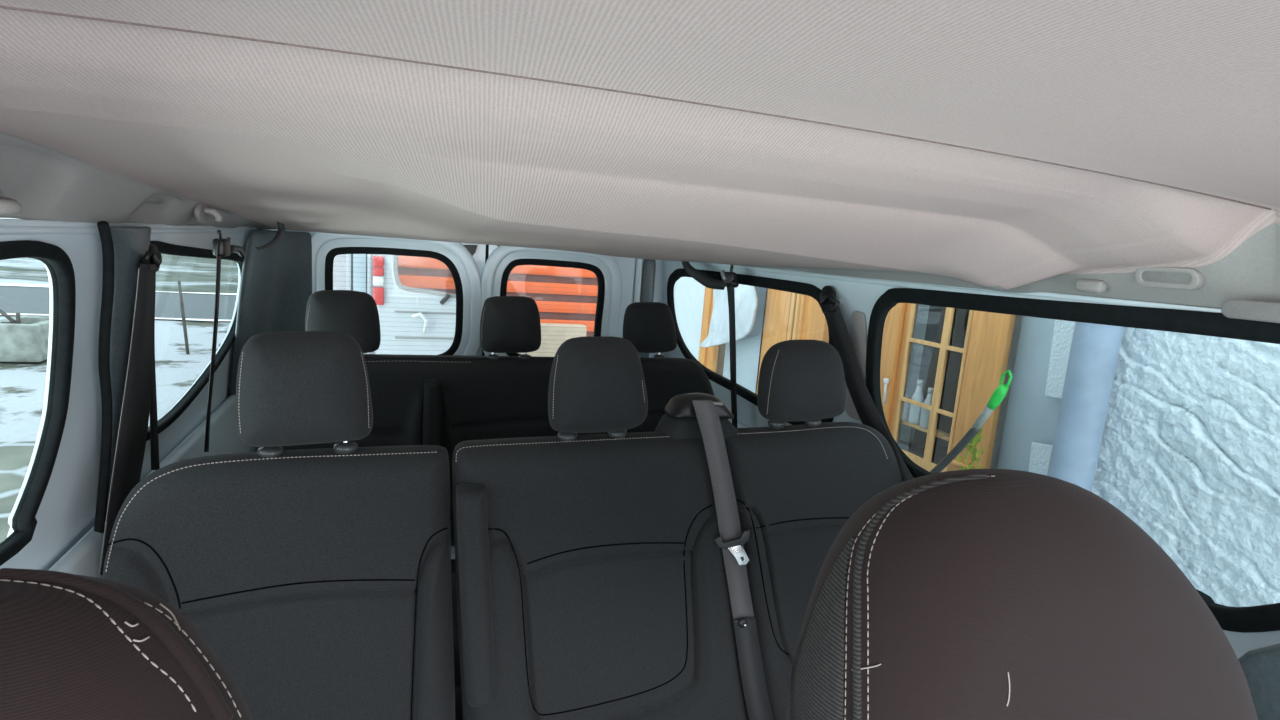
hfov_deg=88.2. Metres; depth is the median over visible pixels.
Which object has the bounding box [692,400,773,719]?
belt
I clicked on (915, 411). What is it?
bottle
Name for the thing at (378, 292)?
tail lamp
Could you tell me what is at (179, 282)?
wooden post
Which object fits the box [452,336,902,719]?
seat
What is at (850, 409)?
trim
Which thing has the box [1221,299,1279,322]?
handle
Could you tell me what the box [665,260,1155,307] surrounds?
trim
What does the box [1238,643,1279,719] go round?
trim
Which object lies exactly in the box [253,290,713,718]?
seat
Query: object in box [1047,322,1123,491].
pillar
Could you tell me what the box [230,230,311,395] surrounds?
trim
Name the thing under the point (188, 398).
window
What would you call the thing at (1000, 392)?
brush
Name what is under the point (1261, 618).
window
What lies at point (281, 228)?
loop
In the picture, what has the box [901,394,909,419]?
bottle
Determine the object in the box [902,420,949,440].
shelf
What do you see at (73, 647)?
seat
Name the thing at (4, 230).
trim
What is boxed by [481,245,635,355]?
door
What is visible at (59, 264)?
window
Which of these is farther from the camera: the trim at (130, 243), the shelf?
the shelf
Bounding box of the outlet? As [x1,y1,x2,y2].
[664,393,733,419]
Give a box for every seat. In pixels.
[0,568,252,719]
[103,331,454,719]
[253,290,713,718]
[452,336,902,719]
[786,469,1258,719]
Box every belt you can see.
[99,244,161,574]
[204,230,244,451]
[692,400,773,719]
[720,265,738,427]
[820,286,913,481]
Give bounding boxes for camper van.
[373,254,455,354]
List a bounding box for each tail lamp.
[373,256,383,266]
[373,267,383,275]
[373,276,383,285]
[373,287,383,304]
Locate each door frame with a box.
[482,245,488,355]
[634,259,642,302]
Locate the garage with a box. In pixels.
[333,254,379,353]
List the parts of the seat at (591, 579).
armrest, seam cord, backrest, seam cord, seam cord, seam cord, backrest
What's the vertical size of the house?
4.860 m
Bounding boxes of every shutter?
[880,303,905,427]
[949,310,1015,470]
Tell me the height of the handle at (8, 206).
0.034 m
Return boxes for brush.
[929,370,1012,473]
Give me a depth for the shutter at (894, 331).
3.11 m
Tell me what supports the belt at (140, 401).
attached to the panel at (66, 512)
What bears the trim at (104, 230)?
attached to the panel at (66, 512)
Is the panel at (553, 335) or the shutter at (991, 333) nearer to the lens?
the shutter at (991, 333)
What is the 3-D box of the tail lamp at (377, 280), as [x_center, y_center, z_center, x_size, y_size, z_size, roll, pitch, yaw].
[-1.980,-0.598,4.998,0.077,0.072,0.055,1,10,-20]
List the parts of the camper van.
handle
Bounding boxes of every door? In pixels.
[311,232,485,552]
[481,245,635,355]
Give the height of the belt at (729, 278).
0.679 m
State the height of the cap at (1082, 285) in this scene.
0.024 m
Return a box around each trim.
[0,226,262,234]
[49,394,249,578]
[94,221,113,532]
[105,226,150,520]
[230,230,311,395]
[638,259,655,357]
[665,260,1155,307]
[728,419,747,427]
[845,385,859,419]
[851,311,866,383]
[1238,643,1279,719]
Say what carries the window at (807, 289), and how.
in the panel at (852, 296)
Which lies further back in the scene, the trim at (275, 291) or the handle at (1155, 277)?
the trim at (275, 291)
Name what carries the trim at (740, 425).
attached to the panel at (852, 296)
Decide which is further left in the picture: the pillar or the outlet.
the outlet
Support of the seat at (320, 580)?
on the floor
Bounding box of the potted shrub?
[957,427,983,469]
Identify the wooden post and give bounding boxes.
[178,281,189,353]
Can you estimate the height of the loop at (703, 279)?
0.143 m
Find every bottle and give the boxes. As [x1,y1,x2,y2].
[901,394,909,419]
[908,379,923,424]
[919,387,933,428]
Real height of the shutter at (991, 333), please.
1.536 m
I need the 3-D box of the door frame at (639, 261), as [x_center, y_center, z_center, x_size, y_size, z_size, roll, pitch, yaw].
[-0.026,-0.131,3.260,0.029,0.758,0.020,4,10,-5]
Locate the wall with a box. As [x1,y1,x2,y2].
[250,230,666,558]
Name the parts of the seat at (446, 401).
armrest, backrest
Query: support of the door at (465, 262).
in the wall
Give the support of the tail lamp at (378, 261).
on the camper van
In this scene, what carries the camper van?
on the ground
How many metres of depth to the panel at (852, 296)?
1.94 m
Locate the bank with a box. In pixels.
[0,217,238,292]
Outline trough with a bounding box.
[0,309,48,361]
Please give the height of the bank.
0.870 m
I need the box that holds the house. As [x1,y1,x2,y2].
[674,277,1279,606]
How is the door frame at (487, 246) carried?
attached to the wall
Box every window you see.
[0,240,75,565]
[146,241,243,440]
[667,268,833,424]
[866,288,1279,632]
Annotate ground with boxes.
[0,315,230,441]
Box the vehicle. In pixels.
[398,255,597,336]
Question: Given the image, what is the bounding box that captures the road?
[0,285,236,319]
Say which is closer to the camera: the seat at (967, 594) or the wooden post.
the seat at (967, 594)
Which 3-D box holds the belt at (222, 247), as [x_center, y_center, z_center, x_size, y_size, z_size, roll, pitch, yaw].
[-1.145,-0.033,1.789,0.102,0.638,0.304,1,10,-20]
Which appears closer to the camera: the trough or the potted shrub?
the potted shrub
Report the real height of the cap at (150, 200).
0.030 m
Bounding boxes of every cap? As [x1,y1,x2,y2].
[146,198,163,203]
[1075,279,1106,292]
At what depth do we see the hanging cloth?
4.44 m
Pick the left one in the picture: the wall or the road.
the road
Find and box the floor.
[451,559,462,719]
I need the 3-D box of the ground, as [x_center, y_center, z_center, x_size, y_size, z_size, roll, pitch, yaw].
[4.197,4.200,-11.717,80.000,0.078,54.000,1,10,-20]
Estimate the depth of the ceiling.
0.68 m
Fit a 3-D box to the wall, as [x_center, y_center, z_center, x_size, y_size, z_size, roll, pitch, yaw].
[-0.768,0.163,3.160,2.137,1.736,0.060,1,10,-20]
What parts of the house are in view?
wooden post, door, wooden door, door moulding, sash, pane, sash, pane, grey panel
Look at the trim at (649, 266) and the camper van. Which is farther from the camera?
the camper van
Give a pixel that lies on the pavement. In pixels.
(15, 457)
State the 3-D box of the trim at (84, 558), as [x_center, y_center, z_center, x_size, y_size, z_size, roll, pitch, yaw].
[-1.180,0.760,1.479,0.035,0.840,2.750,1,10,-20]
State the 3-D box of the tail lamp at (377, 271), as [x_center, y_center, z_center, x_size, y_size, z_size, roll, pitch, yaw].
[-1.975,-0.669,4.986,0.077,0.064,0.055,1,10,-20]
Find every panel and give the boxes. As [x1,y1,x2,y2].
[0,218,256,569]
[519,323,586,356]
[661,260,1279,657]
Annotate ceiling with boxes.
[0,0,1279,308]
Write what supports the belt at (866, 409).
attached to the panel at (852, 296)
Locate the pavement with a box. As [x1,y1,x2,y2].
[0,441,35,542]
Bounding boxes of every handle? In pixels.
[0,190,21,215]
[1135,267,1203,289]
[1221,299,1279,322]
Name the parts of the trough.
metal arm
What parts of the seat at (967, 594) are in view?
panel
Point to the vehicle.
(562, 295)
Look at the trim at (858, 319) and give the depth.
1.90 m
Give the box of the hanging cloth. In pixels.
[700,284,757,346]
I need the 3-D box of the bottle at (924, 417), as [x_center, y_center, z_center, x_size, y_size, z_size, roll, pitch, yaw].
[1.308,0.217,2.994,0.056,0.185,0.056,1,10,-20]
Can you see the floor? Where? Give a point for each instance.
(453, 569)
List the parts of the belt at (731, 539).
tongue blade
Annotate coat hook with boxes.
[194,203,222,224]
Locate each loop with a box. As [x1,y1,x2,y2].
[255,222,284,249]
[682,261,725,289]
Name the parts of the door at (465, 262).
pressed frame, pressed frame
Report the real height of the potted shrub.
1.309 m
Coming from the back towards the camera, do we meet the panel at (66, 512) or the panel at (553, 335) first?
the panel at (553, 335)

